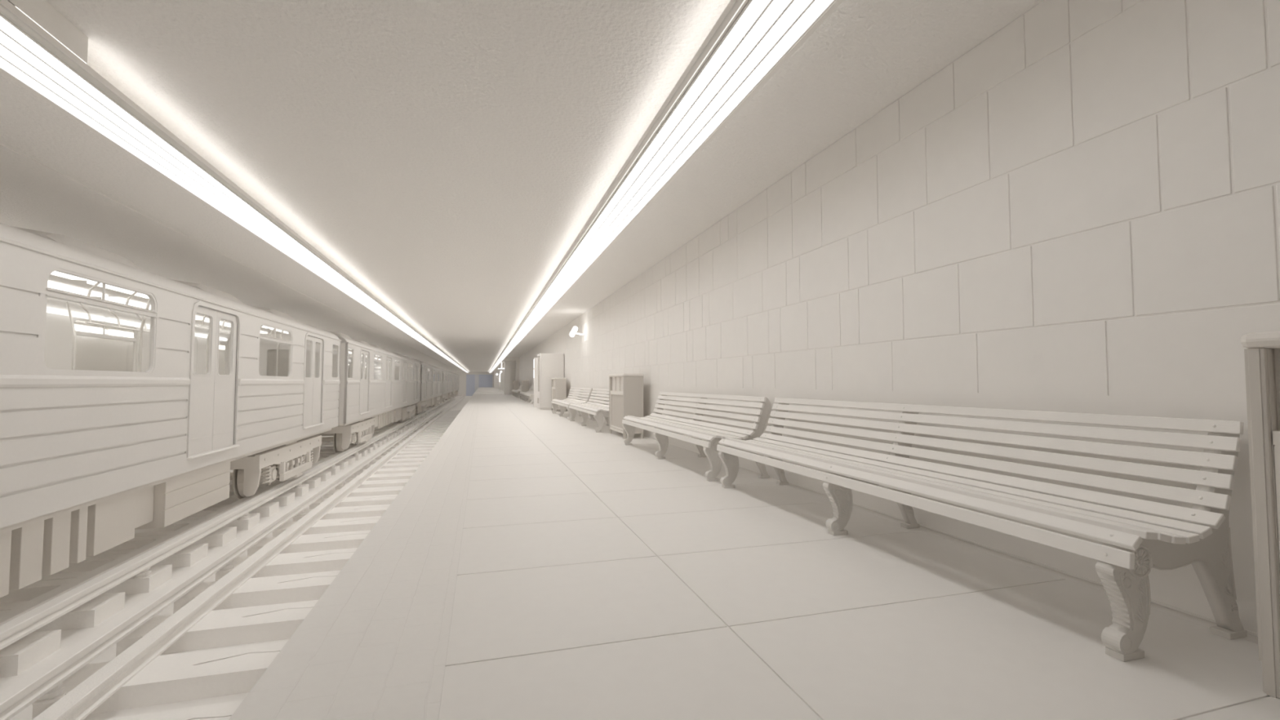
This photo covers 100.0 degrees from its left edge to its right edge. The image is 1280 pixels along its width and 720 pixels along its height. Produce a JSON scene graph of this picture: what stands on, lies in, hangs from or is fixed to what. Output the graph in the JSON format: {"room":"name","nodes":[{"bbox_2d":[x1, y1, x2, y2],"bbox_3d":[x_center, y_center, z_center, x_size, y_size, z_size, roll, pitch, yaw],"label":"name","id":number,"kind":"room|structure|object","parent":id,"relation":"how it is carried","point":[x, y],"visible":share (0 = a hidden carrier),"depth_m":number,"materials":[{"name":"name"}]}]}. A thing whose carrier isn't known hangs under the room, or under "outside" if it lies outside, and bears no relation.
{"room":"metro station","nodes":[
{"label":"metro station","id":0,"kind":"room"},
{"bbox_2d":[71,320,366,378],"bbox_3d":[-23.012,2.235,47.383,0.200,5.090,116.000,1,-3,-16],"label":"wall","id":1,"kind":"structure","parent":0,"point":[92,353],"depth_m":12.78,"materials":[{"name":"stone"}]},
{"bbox_2d":[74,323,366,368],"bbox_3d":[-22.708,0.783,47.013,0.139,0.180,113.000,1,-3,-16],"label":"strip light","id":2,"kind":"object","parent":1,"relation":"attached to","point":[78,327],"visible":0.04,"depth_m":12.75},
{"bbox_2d":[0,395,471,719],"bbox_3d":[-19.132,4.726,48.420,7.890,0.200,116.000,1,-3,-16],"label":"track bed","id":3,"kind":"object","parent":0,"point":[69,637],"depth_m":5.36,"materials":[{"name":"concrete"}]},
{"bbox_2d":[0,629,61,677],"bbox_3d":[-7.049,2.684,4.544,3.100,0.180,0.505,1,-3,-16],"label":"sleeper","id":4,"kind":"object","parent":3,"relation":"on","point":[21,655],"visible":1,"depth_m":4.90,"materials":[{"name":"concrete"}]},
{"bbox_2d":[0,591,124,632],"bbox_3d":[-7.324,2.724,5.479,3.100,0.180,0.505,1,-3,-16],"label":"sleeper","id":5,"kind":"object","parent":3,"relation":"on","point":[101,607],"visible":0.56,"depth_m":5.71,"materials":[{"name":"concrete"}]},
{"bbox_2d":[0,564,172,603],"bbox_3d":[-7.598,2.763,6.413,3.100,0.180,0.505,1,-3,-16],"label":"sleeper","id":6,"kind":"object","parent":3,"relation":"on","point":[162,574],"visible":0.54,"depth_m":6.55,"materials":[{"name":"concrete"}]},
{"bbox_2d":[0,395,457,649],"bbox_3d":[-16.806,4.084,42.872,0.190,0.255,96.000,1,-3,-16],"label":"rail","id":7,"kind":"object","parent":6,"relation":"on","point":[18,628],"visible":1,"depth_m":6.59,"materials":[{"name":"metal"}]},
{"bbox_2d":[54,543,208,573],"bbox_3d":[-7.873,2.802,7.348,3.100,0.180,0.505,1,-3,-16],"label":"sleeper","id":8,"kind":"object","parent":3,"relation":"on","point":[191,554],"visible":0.41,"depth_m":7.50,"materials":[{"name":"concrete"}]},
{"bbox_2d":[31,640,288,719],"bbox_3d":[-3.564,2.689,4.657,2.350,0.180,0.505,1,-3,-16],"label":"sleeper","id":9,"kind":"object","parent":3,"relation":"on","point":[170,678],"visible":0.61,"depth_m":4.44,"materials":[{"name":"concrete"}]},
{"bbox_2d":[107,526,236,550],"bbox_3d":[-8.149,2.842,8.283,3.100,0.180,0.505,1,-3,-16],"label":"sleeper","id":10,"kind":"object","parent":3,"relation":"on","point":[221,536],"visible":0.33,"depth_m":8.44,"materials":[{"name":"concrete"}]},
{"bbox_2d":[102,699,243,719],"bbox_3d":[-3.289,2.649,3.722,2.350,0.180,0.505,1,-3,-16],"label":"sleeper","id":11,"kind":"object","parent":3,"relation":"on","point":[224,710],"visible":0.36,"depth_m":3.90,"materials":[{"name":"concrete"}]},
{"bbox_2d":[134,512,259,533],"bbox_3d":[-8.424,2.881,9.217,3.100,0.180,0.505,1,-3,-16],"label":"sleeper","id":12,"kind":"object","parent":3,"relation":"on","point":[254,518],"visible":0.26,"depth_m":9.37,"materials":[{"name":"concrete"}]},
{"bbox_2d":[115,600,318,656],"bbox_3d":[-3.839,2.728,5.591,2.350,0.180,0.505,1,-3,-16],"label":"sleeper","id":13,"kind":"object","parent":3,"relation":"on","point":[273,622],"visible":0.62,"depth_m":5.36,"materials":[{"name":"wood"}]},
{"bbox_2d":[0,396,453,625],"bbox_3d":[-17.195,4.137,42.755,0.200,0.140,96.000,1,-3,-16],"label":"rail","id":14,"kind":"object","parent":3,"relation":"on","point":[5,617],"visible":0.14,"depth_m":6.96,"materials":[{"name":"metal"}]},
{"bbox_2d":[0,222,341,597],"bbox_3d":[-6.901,0.567,5.196,2.800,3.885,19.500,1,-3,-16],"label":"train car","id":15,"kind":"object","parent":14,"relation":"on","point":[89,460],"visible":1,"depth_m":6.52,"materials":[{"name":"white metal"}]},
{"bbox_2d":[11,226,142,270],"bbox_3d":[-6.345,-1.225,6.004,0.780,0.235,1.450,1,-3,-16],"label":"roof vent","id":16,"kind":"object","parent":15,"relation":"attached to","point":[72,242],"depth_m":5.77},
{"bbox_2d":[46,306,227,341],"bbox_3d":[-8.087,-0.901,4.966,0.090,0.090,18.610,1,-3,-16],"label":"lamp","id":17,"kind":"object","parent":15,"relation":"attached to","point":[56,312],"depth_m":9.40,"materials":[{"name":"white"}]},
{"bbox_2d":[173,280,243,303],"bbox_3d":[-7.177,-1.106,8.832,0.780,0.235,1.450,1,-3,-16],"label":"roof vent","id":18,"kind":"object","parent":15,"relation":"attached to","point":[204,287],"depth_m":8.52,"materials":[{"name":"beige"}]},
{"bbox_2d":[252,306,297,321],"bbox_3d":[-8.009,-0.987,11.659,0.780,0.235,1.450,1,-3,-16],"label":"roof vent","id":19,"kind":"object","parent":15,"relation":"attached to","point":[270,310],"depth_m":11.26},
{"bbox_2d":[266,349,288,376],"bbox_3d":[-9.682,0.567,14.982,2.140,2.330,0.790,1,-3,-16],"label":"window","id":20,"kind":"structure","parent":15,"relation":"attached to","point":[283,354],"depth_m":14.56,"materials":[{"name":"glass"}]},
{"bbox_2d":[313,330,421,452],"bbox_3d":[-12.635,1.390,24.683,2.800,3.885,19.500,1,-3,-16],"label":"train car","id":21,"kind":"object","parent":14,"relation":"on","point":[379,400],"visible":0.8,"depth_m":19.46,"materials":[{"name":"paint"}]},
{"bbox_2d":[326,330,352,339],"bbox_3d":[-9.582,-0.761,17.008,0.780,0.235,1.450,1,-3,-16],"label":"roof vent","id":22,"kind":"object","parent":21,"relation":"attached to","point":[335,333],"depth_m":16.50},
{"bbox_2d":[352,338,371,346],"bbox_3d":[-10.415,-0.642,19.836,0.780,0.235,1.450,1,-3,-16],"label":"roof vent","id":23,"kind":"object","parent":21,"relation":"attached to","point":[362,341],"depth_m":19.36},
{"bbox_2d":[369,344,384,350],"bbox_3d":[-11.246,-0.522,22.664,0.780,0.235,1.450,1,-3,-16],"label":"roof vent","id":24,"kind":"object","parent":21,"relation":"attached to","point":[375,346],"depth_m":22.17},
{"bbox_2d":[412,359,443,415],"bbox_3d":[-18.369,2.212,44.171,2.800,3.885,19.500,1,-3,-16],"label":"train car","id":25,"kind":"object","parent":14,"relation":"on","point":[431,376],"visible":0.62,"depth_m":40.79,"materials":[{"name":"paint"}]},
{"bbox_2d":[437,367,453,403],"bbox_3d":[-24.102,3.035,63.658,2.800,3.885,19.500,1,-3,-16],"label":"train car","id":26,"kind":"object","parent":14,"relation":"on","point":[447,376],"visible":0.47,"depth_m":61.65,"materials":[{"name":"paint"}]},
{"bbox_2d":[449,371,459,397],"bbox_3d":[-29.836,3.857,83.145,2.800,3.885,19.500,1,-3,-16],"label":"train car","id":27,"kind":"object","parent":14,"relation":"on","point":[455,377],"visible":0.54,"depth_m":81.87,"materials":[{"name":"paint"}]},
{"bbox_2d":[186,502,279,517],"bbox_3d":[-8.698,2.921,10.152,3.100,0.180,0.505,1,-3,-16],"label":"sleeper","id":28,"kind":"object","parent":3,"relation":"on","point":[268,508],"visible":0.24,"depth_m":10.33,"materials":[{"name":"concrete"}]},
{"bbox_2d":[213,492,295,506],"bbox_3d":[-8.973,2.960,11.086,3.100,0.180,0.505,1,-3,-16],"label":"sleeper","id":29,"kind":"object","parent":3,"relation":"on","point":[284,499],"visible":0.22,"depth_m":11.26,"materials":[{"name":"concrete"}]},
{"bbox_2d":[173,570,340,613],"bbox_3d":[-4.114,2.768,6.526,2.350,0.180,0.505,1,-3,-16],"label":"sleeper","id":30,"kind":"object","parent":3,"relation":"on","point":[269,590],"visible":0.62,"depth_m":6.30,"materials":[{"name":"wood"}]},
{"bbox_2d":[229,484,308,496],"bbox_3d":[-9.248,3.000,12.021,3.100,0.180,0.505,1,-3,-16],"label":"sleeper","id":31,"kind":"object","parent":3,"relation":"on","point":[300,491],"visible":0.22,"depth_m":12.20,"materials":[{"name":"concrete"}]},
{"bbox_2d":[228,477,320,488],"bbox_3d":[-9.523,3.039,12.956,3.100,0.180,0.505,1,-3,-16],"label":"sleeper","id":32,"kind":"object","parent":3,"relation":"on","point":[313,482],"visible":0.21,"depth_m":13.13,"materials":[{"name":"concrete"}]},
{"bbox_2d":[229,435,333,481],"bbox_3d":[-18.672,4.118,42.321,0.200,0.140,96.000,1,-3,-16],"label":"rail","id":33,"kind":"object","parent":3,"relation":"on","point":[322,442],"visible":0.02,"depth_m":20.94,"materials":[{"name":"metal"}]},
{"bbox_2d":[229,466,340,475],"bbox_3d":[-10.073,3.118,14.825,3.100,0.180,0.505,1,-3,-16],"label":"sleeper","id":34,"kind":"object","parent":3,"relation":"on","point":[334,471],"visible":0.17,"depth_m":15.01,"materials":[{"name":"concrete"}]},
{"bbox_2d":[215,547,357,581],"bbox_3d":[-4.389,2.807,7.460,2.350,0.180,0.505,1,-3,-16],"label":"sleeper","id":35,"kind":"object","parent":3,"relation":"on","point":[292,563],"visible":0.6,"depth_m":7.24,"materials":[{"name":"wood"}]},
{"bbox_2d":[0,395,462,719],"bbox_3d":[-15.972,4.094,43.117,0.190,0.255,96.000,1,-3,-16],"label":"rail","id":36,"kind":"object","parent":35,"relation":"on","point":[44,685],"visible":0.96,"depth_m":5.06,"materials":[{"name":"metal"}]},
{"bbox_2d":[230,461,348,470],"bbox_3d":[-10.348,3.157,15.759,3.100,0.180,0.505,1,-3,-16],"label":"sleeper","id":37,"kind":"object","parent":3,"relation":"on","point":[344,464],"visible":0.17,"depth_m":16.00,"materials":[{"name":"concrete"}]},
{"bbox_2d":[275,471,331,481],"bbox_3d":[-9.798,3.079,13.890,3.100,0.180,0.505,1,-3,-16],"label":"sleeper","id":38,"kind":"object","parent":3,"relation":"on","point":[326,475],"visible":0.17,"depth_m":14.11,"materials":[{"name":"concrete"}]},
{"bbox_2d":[247,529,371,556],"bbox_3d":[-4.664,2.847,8.395,2.350,0.180,0.505,1,-3,-16],"label":"sleeper","id":39,"kind":"object","parent":3,"relation":"on","point":[349,540],"visible":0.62,"depth_m":8.16,"materials":[{"name":"concrete"}]},
{"bbox_2d":[272,515,381,537],"bbox_3d":[-4.939,2.886,9.330,2.350,0.180,0.505,1,-3,-16],"label":"sleeper","id":40,"kind":"object","parent":3,"relation":"on","point":[364,523],"visible":0.5,"depth_m":9.10,"materials":[{"name":"concrete"}]},
{"bbox_2d":[316,457,355,465],"bbox_3d":[-10.623,3.197,16.694,3.100,0.180,0.505,1,-3,-16],"label":"sleeper","id":41,"kind":"object","parent":3,"relation":"on","point":[351,460],"visible":0.19,"depth_m":16.88,"materials":[{"name":"concrete"}]},
{"bbox_2d":[319,453,361,460],"bbox_3d":[-10.898,3.236,17.629,3.100,0.180,0.505,1,-3,-16],"label":"sleeper","id":42,"kind":"object","parent":3,"relation":"on","point":[358,456],"visible":0.21,"depth_m":17.81,"materials":[{"name":"concrete"}]},
{"bbox_2d":[292,504,390,521],"bbox_3d":[-5.214,2.925,10.264,2.350,0.180,0.505,1,-3,-16],"label":"sleeper","id":43,"kind":"object","parent":3,"relation":"on","point":[336,513],"visible":0.47,"depth_m":10.05,"materials":[{"name":"concrete"}]},
{"bbox_2d":[319,449,367,456],"bbox_3d":[-11.173,3.276,18.563,3.100,0.180,0.505,1,-3,-16],"label":"sleeper","id":44,"kind":"object","parent":3,"relation":"on","point":[364,452],"visible":0.26,"depth_m":18.73,"materials":[{"name":"concrete"}]},
{"bbox_2d":[320,446,373,453],"bbox_3d":[-11.448,3.315,19.498,3.100,0.180,0.505,1,-3,-16],"label":"sleeper","id":45,"kind":"object","parent":3,"relation":"on","point":[370,449],"visible":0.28,"depth_m":19.64,"materials":[{"name":"concrete"}]},
{"bbox_2d":[320,444,377,449],"bbox_3d":[-11.723,3.355,20.432,3.100,0.180,0.505,1,-3,-16],"label":"sleeper","id":46,"kind":"object","parent":3,"relation":"on","point":[375,446],"visible":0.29,"depth_m":20.57,"materials":[{"name":"concrete"}]},
{"bbox_2d":[322,440,382,447],"bbox_3d":[-11.998,3.394,21.367,3.100,0.180,0.505,1,-3,-16],"label":"sleeper","id":47,"kind":"object","parent":3,"relation":"on","point":[380,443],"visible":0.21,"depth_m":21.54,"materials":[{"name":"concrete"}]},
{"bbox_2d":[309,494,397,508],"bbox_3d":[-5.489,2.965,11.199,2.350,0.180,0.505,1,-3,-16],"label":"sleeper","id":48,"kind":"object","parent":3,"relation":"on","point":[386,499],"visible":0.45,"depth_m":10.99,"materials":[{"name":"concrete"}]},
{"bbox_2d":[330,439,386,444],"bbox_3d":[-12.273,3.434,22.302,3.100,0.180,0.505,1,-3,-16],"label":"sleeper","id":49,"kind":"object","parent":3,"relation":"on","point":[384,441],"visible":0.17,"depth_m":22.49,"materials":[{"name":"concrete"}]},
{"bbox_2d":[323,434,393,439],"bbox_3d":[-12.823,3.512,24.171,3.100,0.180,0.505,1,-3,-16],"label":"sleeper","id":50,"kind":"object","parent":3,"relation":"on","point":[391,436],"visible":0.17,"depth_m":24.36,"materials":[{"name":"concrete"}]},
{"bbox_2d":[321,432,396,437],"bbox_3d":[-13.098,3.552,25.105,3.100,0.180,0.505,1,-3,-16],"label":"sleeper","id":51,"kind":"object","parent":3,"relation":"on","point":[393,433],"visible":0.19,"depth_m":25.30,"materials":[{"name":"concrete"}]},
{"bbox_2d":[323,485,404,498],"bbox_3d":[-5.764,3.004,12.133,2.350,0.180,0.505,1,-3,-16],"label":"sleeper","id":52,"kind":"object","parent":3,"relation":"on","point":[387,490],"visible":0.45,"depth_m":11.91,"materials":[{"name":"concrete"}]},
{"bbox_2d":[334,479,408,489],"bbox_3d":[-6.039,3.044,13.068,2.350,0.180,0.505,1,-3,-16],"label":"sleeper","id":53,"kind":"object","parent":3,"relation":"on","point":[394,482],"visible":0.43,"depth_m":12.88,"materials":[{"name":"concrete"}]},
{"bbox_2d":[345,472,413,481],"bbox_3d":[-6.314,3.083,14.002,2.350,0.180,0.505,1,-3,-16],"label":"sleeper","id":54,"kind":"object","parent":3,"relation":"on","point":[404,475],"visible":0.4,"depth_m":13.77,"materials":[{"name":"concrete"}]},
{"bbox_2d":[381,436,390,441],"bbox_3d":[-12.548,3.473,23.236,3.100,0.180,0.505,1,-3,-16],"label":"sleeper","id":55,"kind":"object","parent":3,"relation":"on","point":[388,439],"visible":0.17,"depth_m":23.42,"materials":[{"name":"concrete"}]},
{"bbox_2d":[354,466,417,475],"bbox_3d":[-6.589,3.123,14.937,2.350,0.180,0.505,1,-3,-16],"label":"sleeper","id":56,"kind":"object","parent":3,"relation":"on","point":[393,470],"visible":0.41,"depth_m":14.71,"materials":[{"name":"concrete"}]},
{"bbox_2d":[373,429,402,433],"bbox_3d":[-13.648,3.631,26.974,3.100,0.180,0.505,1,-3,-16],"label":"sleeper","id":57,"kind":"object","parent":3,"relation":"on","point":[400,430],"visible":0.21,"depth_m":27.16,"materials":[{"name":"concrete"}]},
{"bbox_2d":[373,427,404,431],"bbox_3d":[-13.923,3.670,27.909,3.100,0.180,0.505,1,-3,-16],"label":"sleeper","id":58,"kind":"object","parent":3,"relation":"on","point":[402,428],"visible":0.21,"depth_m":28.06,"materials":[{"name":"concrete"}]},
{"bbox_2d":[361,462,422,469],"bbox_3d":[-6.864,3.162,15.872,2.350,0.180,0.505,1,-3,-16],"label":"sleeper","id":59,"kind":"object","parent":3,"relation":"on","point":[416,464],"visible":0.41,"depth_m":15.69,"materials":[{"name":"concrete"}]},
{"bbox_2d":[379,426,407,430],"bbox_3d":[-14.198,3.710,28.844,3.100,0.180,0.505,1,-3,-16],"label":"sleeper","id":60,"kind":"object","parent":3,"relation":"on","point":[406,427],"visible":0.21,"depth_m":28.87,"materials":[{"name":"concrete"}]},
{"bbox_2d":[368,457,425,464],"bbox_3d":[-7.139,3.202,16.806,2.350,0.180,0.505,1,-3,-16],"label":"sleeper","id":61,"kind":"object","parent":3,"relation":"on","point":[412,460],"visible":0.38,"depth_m":16.59,"materials":[{"name":"concrete"}]},
{"bbox_2d":[375,453,427,459],"bbox_3d":[-7.413,3.241,17.741,2.350,0.180,0.505,1,-3,-16],"label":"sleeper","id":62,"kind":"object","parent":3,"relation":"on","point":[420,455],"visible":0.38,"depth_m":17.54,"materials":[{"name":"concrete"}]},
{"bbox_2d":[380,450,431,455],"bbox_3d":[-7.689,3.280,18.675,2.350,0.180,0.505,1,-3,-16],"label":"sleeper","id":63,"kind":"object","parent":3,"relation":"on","point":[415,452],"visible":0.33,"depth_m":18.43,"materials":[{"name":"concrete"}]},
{"bbox_2d":[386,447,433,452],"bbox_3d":[-7.963,3.320,19.610,2.350,0.180,0.505,1,-3,-16],"label":"sleeper","id":64,"kind":"object","parent":3,"relation":"on","point":[419,448],"visible":0.31,"depth_m":19.37,"materials":[{"name":"concrete"}]},
{"bbox_2d":[390,444,435,448],"bbox_3d":[-8.239,3.359,20.545,2.350,0.180,0.505,1,-3,-16],"label":"sleeper","id":65,"kind":"object","parent":3,"relation":"on","point":[433,445],"visible":0.28,"depth_m":20.33,"materials":[{"name":"concrete"}]},
{"bbox_2d":[394,441,437,445],"bbox_3d":[-8.514,3.399,21.479,2.350,0.180,0.505,1,-3,-16],"label":"sleeper","id":66,"kind":"object","parent":3,"relation":"on","point":[428,442],"visible":0.28,"depth_m":21.28,"materials":[{"name":"concrete"}]},
{"bbox_2d":[399,439,439,442],"bbox_3d":[-8.788,3.438,22.414,2.350,0.180,0.505,1,-3,-16],"label":"sleeper","id":67,"kind":"object","parent":3,"relation":"on","point":[430,440],"visible":0.22,"depth_m":22.21,"materials":[{"name":"concrete"}]},
{"bbox_2d":[402,436,440,439],"bbox_3d":[-9.063,3.478,23.348,2.350,0.180,0.505,1,-3,-16],"label":"sleeper","id":68,"kind":"object","parent":3,"relation":"on","point":[439,437],"visible":0.21,"depth_m":23.09,"materials":[{"name":"concrete"}]},
{"bbox_2d":[404,435,442,438],"bbox_3d":[-9.338,3.517,24.283,2.350,0.180,0.505,1,-3,-16],"label":"sleeper","id":69,"kind":"object","parent":3,"relation":"on","point":[424,436],"visible":0.28,"depth_m":24.04,"materials":[{"name":"concrete"}]},
{"bbox_2d":[408,433,443,435],"bbox_3d":[-9.613,3.557,25.218,2.350,0.180,0.505,1,-3,-16],"label":"sleeper","id":70,"kind":"object","parent":3,"relation":"on","point":[421,434],"visible":0.21,"depth_m":25.01,"materials":[{"name":"concrete"}]},
{"bbox_2d":[410,431,445,434],"bbox_3d":[-9.888,3.596,26.152,2.350,0.180,0.505,1,-3,-16],"label":"sleeper","id":71,"kind":"object","parent":3,"relation":"on","point":[442,432],"visible":0.24,"depth_m":26.01,"materials":[{"name":"concrete"}]},
{"bbox_2d":[416,429,446,431],"bbox_3d":[-10.163,3.635,27.087,2.350,0.180,0.505,1,-3,-16],"label":"sleeper","id":72,"kind":"object","parent":3,"relation":"on","point":[442,429],"visible":0.22,"depth_m":26.90,"materials":[{"name":"concrete"}]},
{"bbox_2d":[417,427,448,430],"bbox_3d":[-10.438,3.675,28.021,2.350,0.180,0.505,1,-3,-16],"label":"sleeper","id":73,"kind":"object","parent":3,"relation":"on","point":[446,428],"visible":0.22,"depth_m":27.85,"materials":[{"name":"concrete"}]},
{"bbox_2d":[32,395,464,719],"bbox_3d":[-15.660,4.156,43.206,0.200,0.140,96.000,1,-3,-16],"label":"rail","id":74,"kind":"object","parent":73,"relation":"on","point":[89,695],"visible":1,"depth_m":5.18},
{"bbox_2d":[417,426,448,428],"bbox_3d":[-10.713,3.714,28.956,2.350,0.180,0.505,1,-3,-16],"label":"sleeper","id":75,"kind":"object","parent":3,"relation":"on","point":[420,427],"visible":0.22,"depth_m":28.79,"materials":[{"name":"concrete"}]},
{"bbox_2d":[423,422,451,424],"bbox_3d":[-11.538,3.833,31.760,2.350,0.180,0.505,1,-3,-16],"label":"sleeper","id":76,"kind":"object","parent":3,"relation":"on","point":[434,423],"visible":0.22,"depth_m":31.57,"materials":[{"name":"concrete"}]},
{"bbox_2d":[430,425,449,426],"bbox_3d":[-10.988,3.754,29.890,2.350,0.180,0.505,1,-3,-16],"label":"sleeper","id":77,"kind":"object","parent":3,"relation":"on","point":[431,425],"visible":0.21,"depth_m":29.85,"materials":[{"name":"concrete"}]},
{"bbox_2d":[451,371,493,395],"bbox_3d":[-33.771,4.658,104.780,11.560,5.090,0.300,1,-3,-16],"label":"wall","id":78,"kind":"structure","parent":0,"point":[462,379],"depth_m":104.47,"materials":[{"name":"paint"}]},
{"bbox_2d":[474,374,479,391],"bbox_3d":[-31.973,4.931,105.193,0.750,4.180,0.300,1,-3,-16],"label":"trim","id":79,"kind":"structure","parent":0,"point":[477,376],"depth_m":105.08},
{"bbox_2d":[466,374,492,395],"bbox_3d":[-31.529,4.929,105.402,5.020,4.200,0.150,1,-3,-16],"label":"wall","id":80,"kind":"structure","parent":0,"point":[485,380],"depth_m":105.11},
{"bbox_2d":[472,386,504,395],"bbox_3d":[-21.004,4.290,75.325,3.670,0.380,63.400,1,-3,-16],"label":"floor","id":81,"kind":"structure","parent":0,"point":[488,390],"depth_m":58.27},
{"bbox_2d":[493,360,519,394],"bbox_3d":[-19.285,2.726,75.375,0.980,3.310,64.400,1,-3,-16],"label":"wall","id":82,"kind":"structure","parent":0,"point":[514,366],"depth_m":46.27,"materials":[{"name":"stone"}]},
{"bbox_2d":[504,360,510,394],"bbox_3d":[-11.190,1.357,45.318,0.460,3.110,0.700,1,-3,-16],"label":"trim","id":83,"kind":"structure","parent":0,"point":[507,363],"depth_m":44.98,"materials":[{"name":"stone"}]},
{"bbox_2d":[0,0,1043,372],"bbox_3d":[-17.227,-0.130,49.185,11.860,0.212,116.000,1,-3,-16],"label":"ceiling","id":84,"kind":"structure","parent":0,"point":[447,157],"depth_m":4.54,"materials":[{"name":"paint"}]},
{"bbox_2d":[0,0,469,373],"bbox_3d":[-17.823,0.172,51.501,0.531,0.217,107.200,1,-3,-16],"label":"strip light","id":85,"kind":"object","parent":84,"relation":"attached to","point":[42,51],"visible":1,"depth_m":3.97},
{"bbox_2d":[488,0,844,373],"bbox_3d":[-13.957,0.219,52.637,0.513,0.217,107.200,1,-3,-16],"label":"strip light","id":86,"kind":"object","parent":84,"relation":"attached to","point":[750,40],"visible":1,"depth_m":3.76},
{"bbox_2d":[438,394,1279,719],"bbox_3d":[-4.646,1.959,19.728,3.670,0.250,52.600,1,-3,-16],"label":"floor","id":87,"kind":"structure","parent":0,"point":[599,577],"depth_m":2.30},
{"bbox_2d":[228,395,479,719],"bbox_3d":[-6.120,1.841,19.299,0.597,0.050,52.600,1,-3,-16],"label":"platform edge","id":88,"kind":"structure","parent":87,"relation":"on","point":[374,645],"depth_m":2.26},
{"bbox_2d":[512,380,518,390],"bbox_3d":[-10.120,2.260,43.633,0.394,1.165,1.168,1,-3,-16],"label":"litter bin","id":89,"kind":"object","parent":87,"relation":"on","point":[515,383],"visible":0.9,"depth_m":43.10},
{"bbox_2d":[511,384,521,395],"bbox_3d":[-9.012,2.249,39.640,0.743,0.850,3.460,1,-3,-16],"label":"bench","id":90,"kind":"object","parent":87,"relation":"on","point":[520,386],"visible":0.53,"depth_m":39.74,"materials":[{"name":"paint"}]},
{"bbox_2d":[514,390,521,398],"bbox_3d":[-7.980,2.101,36.132,0.743,0.850,3.460,1,-3,-16],"label":"bench","id":91,"kind":"object","parent":87,"relation":"on","point":[517,393],"visible":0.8,"depth_m":36.00,"materials":[{"name":"paint"}]},
{"bbox_2d":[521,379,528,398],"bbox_3d":[-7.215,1.843,33.760,0.394,1.165,1.168,1,-3,-16],"label":"litter bin","id":92,"kind":"object","parent":87,"relation":"on","point":[525,384],"visible":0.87,"depth_m":33.23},
{"bbox_2d":[520,385,533,400],"bbox_3d":[-6.403,1.875,30.774,0.743,0.850,3.460,1,-3,-16],"label":"bench","id":93,"kind":"object","parent":87,"relation":"on","point":[531,389],"visible":0.5,"depth_m":30.83,"materials":[{"name":"paint"}]},
{"bbox_2d":[524,392,533,404],"bbox_3d":[-5.368,1.726,27.256,0.743,0.850,3.460,1,-3,-16],"label":"bench","id":94,"kind":"object","parent":87,"relation":"on","point":[530,396],"visible":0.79,"depth_m":27.12,"materials":[{"name":"paint"}]},
{"bbox_2d":[533,353,564,409],"bbox_3d":[-3.601,0.842,21.022,0.922,2.090,2.200,1,-3,-16],"label":"vending machine","id":95,"kind":"object","parent":87,"relation":"on","point":[547,366],"visible":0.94,"depth_m":19.98,"materials":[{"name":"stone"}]},
{"bbox_2d":[551,377,566,411],"bbox_3d":[-2.888,1.222,19.056,0.394,1.165,1.168,1,-3,-16],"label":"litter bin","id":96,"kind":"object","parent":87,"relation":"on","point":[558,389],"visible":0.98,"depth_m":18.53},
{"bbox_2d":[551,386,593,420],"bbox_3d":[-2.067,1.253,16.036,0.743,0.850,3.460,1,-3,-16],"label":"bench","id":97,"kind":"object","parent":87,"relation":"on","point":[562,404],"visible":0.66,"depth_m":15.91,"materials":[{"name":"paint"}]},
{"bbox_2d":[568,388,608,432],"bbox_3d":[-1.033,1.104,12.523,0.743,0.850,3.460,1,-3,-16],"label":"bench","id":98,"kind":"object","parent":87,"relation":"on","point":[597,411],"visible":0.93,"depth_m":12.44,"materials":[{"name":"paint"}]},
{"bbox_2d":[608,373,644,439],"bbox_3d":[-0.277,0.848,10.180,0.394,1.165,1.168,1,-3,-16],"label":"litter bin","id":99,"kind":"object","parent":87,"relation":"on","point":[625,389],"visible":0.98,"depth_m":9.68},
{"bbox_2d":[622,391,769,481],"bbox_3d":[0.545,0.878,7.160,0.743,0.850,3.460,1,-3,-16],"label":"bench","id":100,"kind":"object","parent":87,"relation":"on","point":[664,426],"visible":0.91,"depth_m":6.47,"materials":[{"name":"paint"}]},
{"bbox_2d":[716,397,1247,662],"bbox_3d":[1.578,0.730,3.647,0.743,0.850,3.460,1,-3,-16],"label":"bench","id":101,"kind":"object","parent":87,"relation":"on","point":[1137,535],"visible":1,"depth_m":2.50,"materials":[{"name":"paint"}]},
{"bbox_2d":[1240,330,1279,698],"bbox_3d":[2.346,0.471,1.265,0.394,1.165,1.168,1,-3,-16],"label":"litter bin","id":102,"kind":"object","parent":87,"relation":"on","point":[1262,356],"visible":1,"depth_m":1.74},
{"bbox_2d":[519,0,1279,633],"bbox_3d":[-2.607,0.334,19.875,0.314,3.610,51.600,1,-3,-16],"label":"wall","id":103,"kind":"structure","parent":0,"point":[1078,211],"depth_m":3.04,"materials":[{"name":"tile"}]},
{"bbox_2d":[502,356,519,361],"bbox_3d":[-10.618,-0.115,44.818,1.640,0.410,0.700,1,-3,-16],"label":"trim","id":104,"kind":"structure","parent":103,"relation":"attached to","point":[507,358],"depth_m":44.45,"materials":[{"name":"stone"}]},
{"bbox_2d":[569,326,584,337],"bbox_3d":[-1.908,-0.836,16.001,0.267,0.351,0.699,-1,-3,27],"label":"wall lamp","id":105,"kind":"object","parent":103,"relation":"attached to","point":[575,329],"visible":1,"depth_m":15.85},
{"bbox_2d":[566,409,1257,636],"bbox_3d":[0.850,1.311,7.497,0.008,0.012,26.000,1,-3,-16],"label":"baseboard","id":106,"kind":"structure","parent":103,"relation":"attached to","point":[1251,633],"depth_m":3.04,"materials":[{"name":"stone"}]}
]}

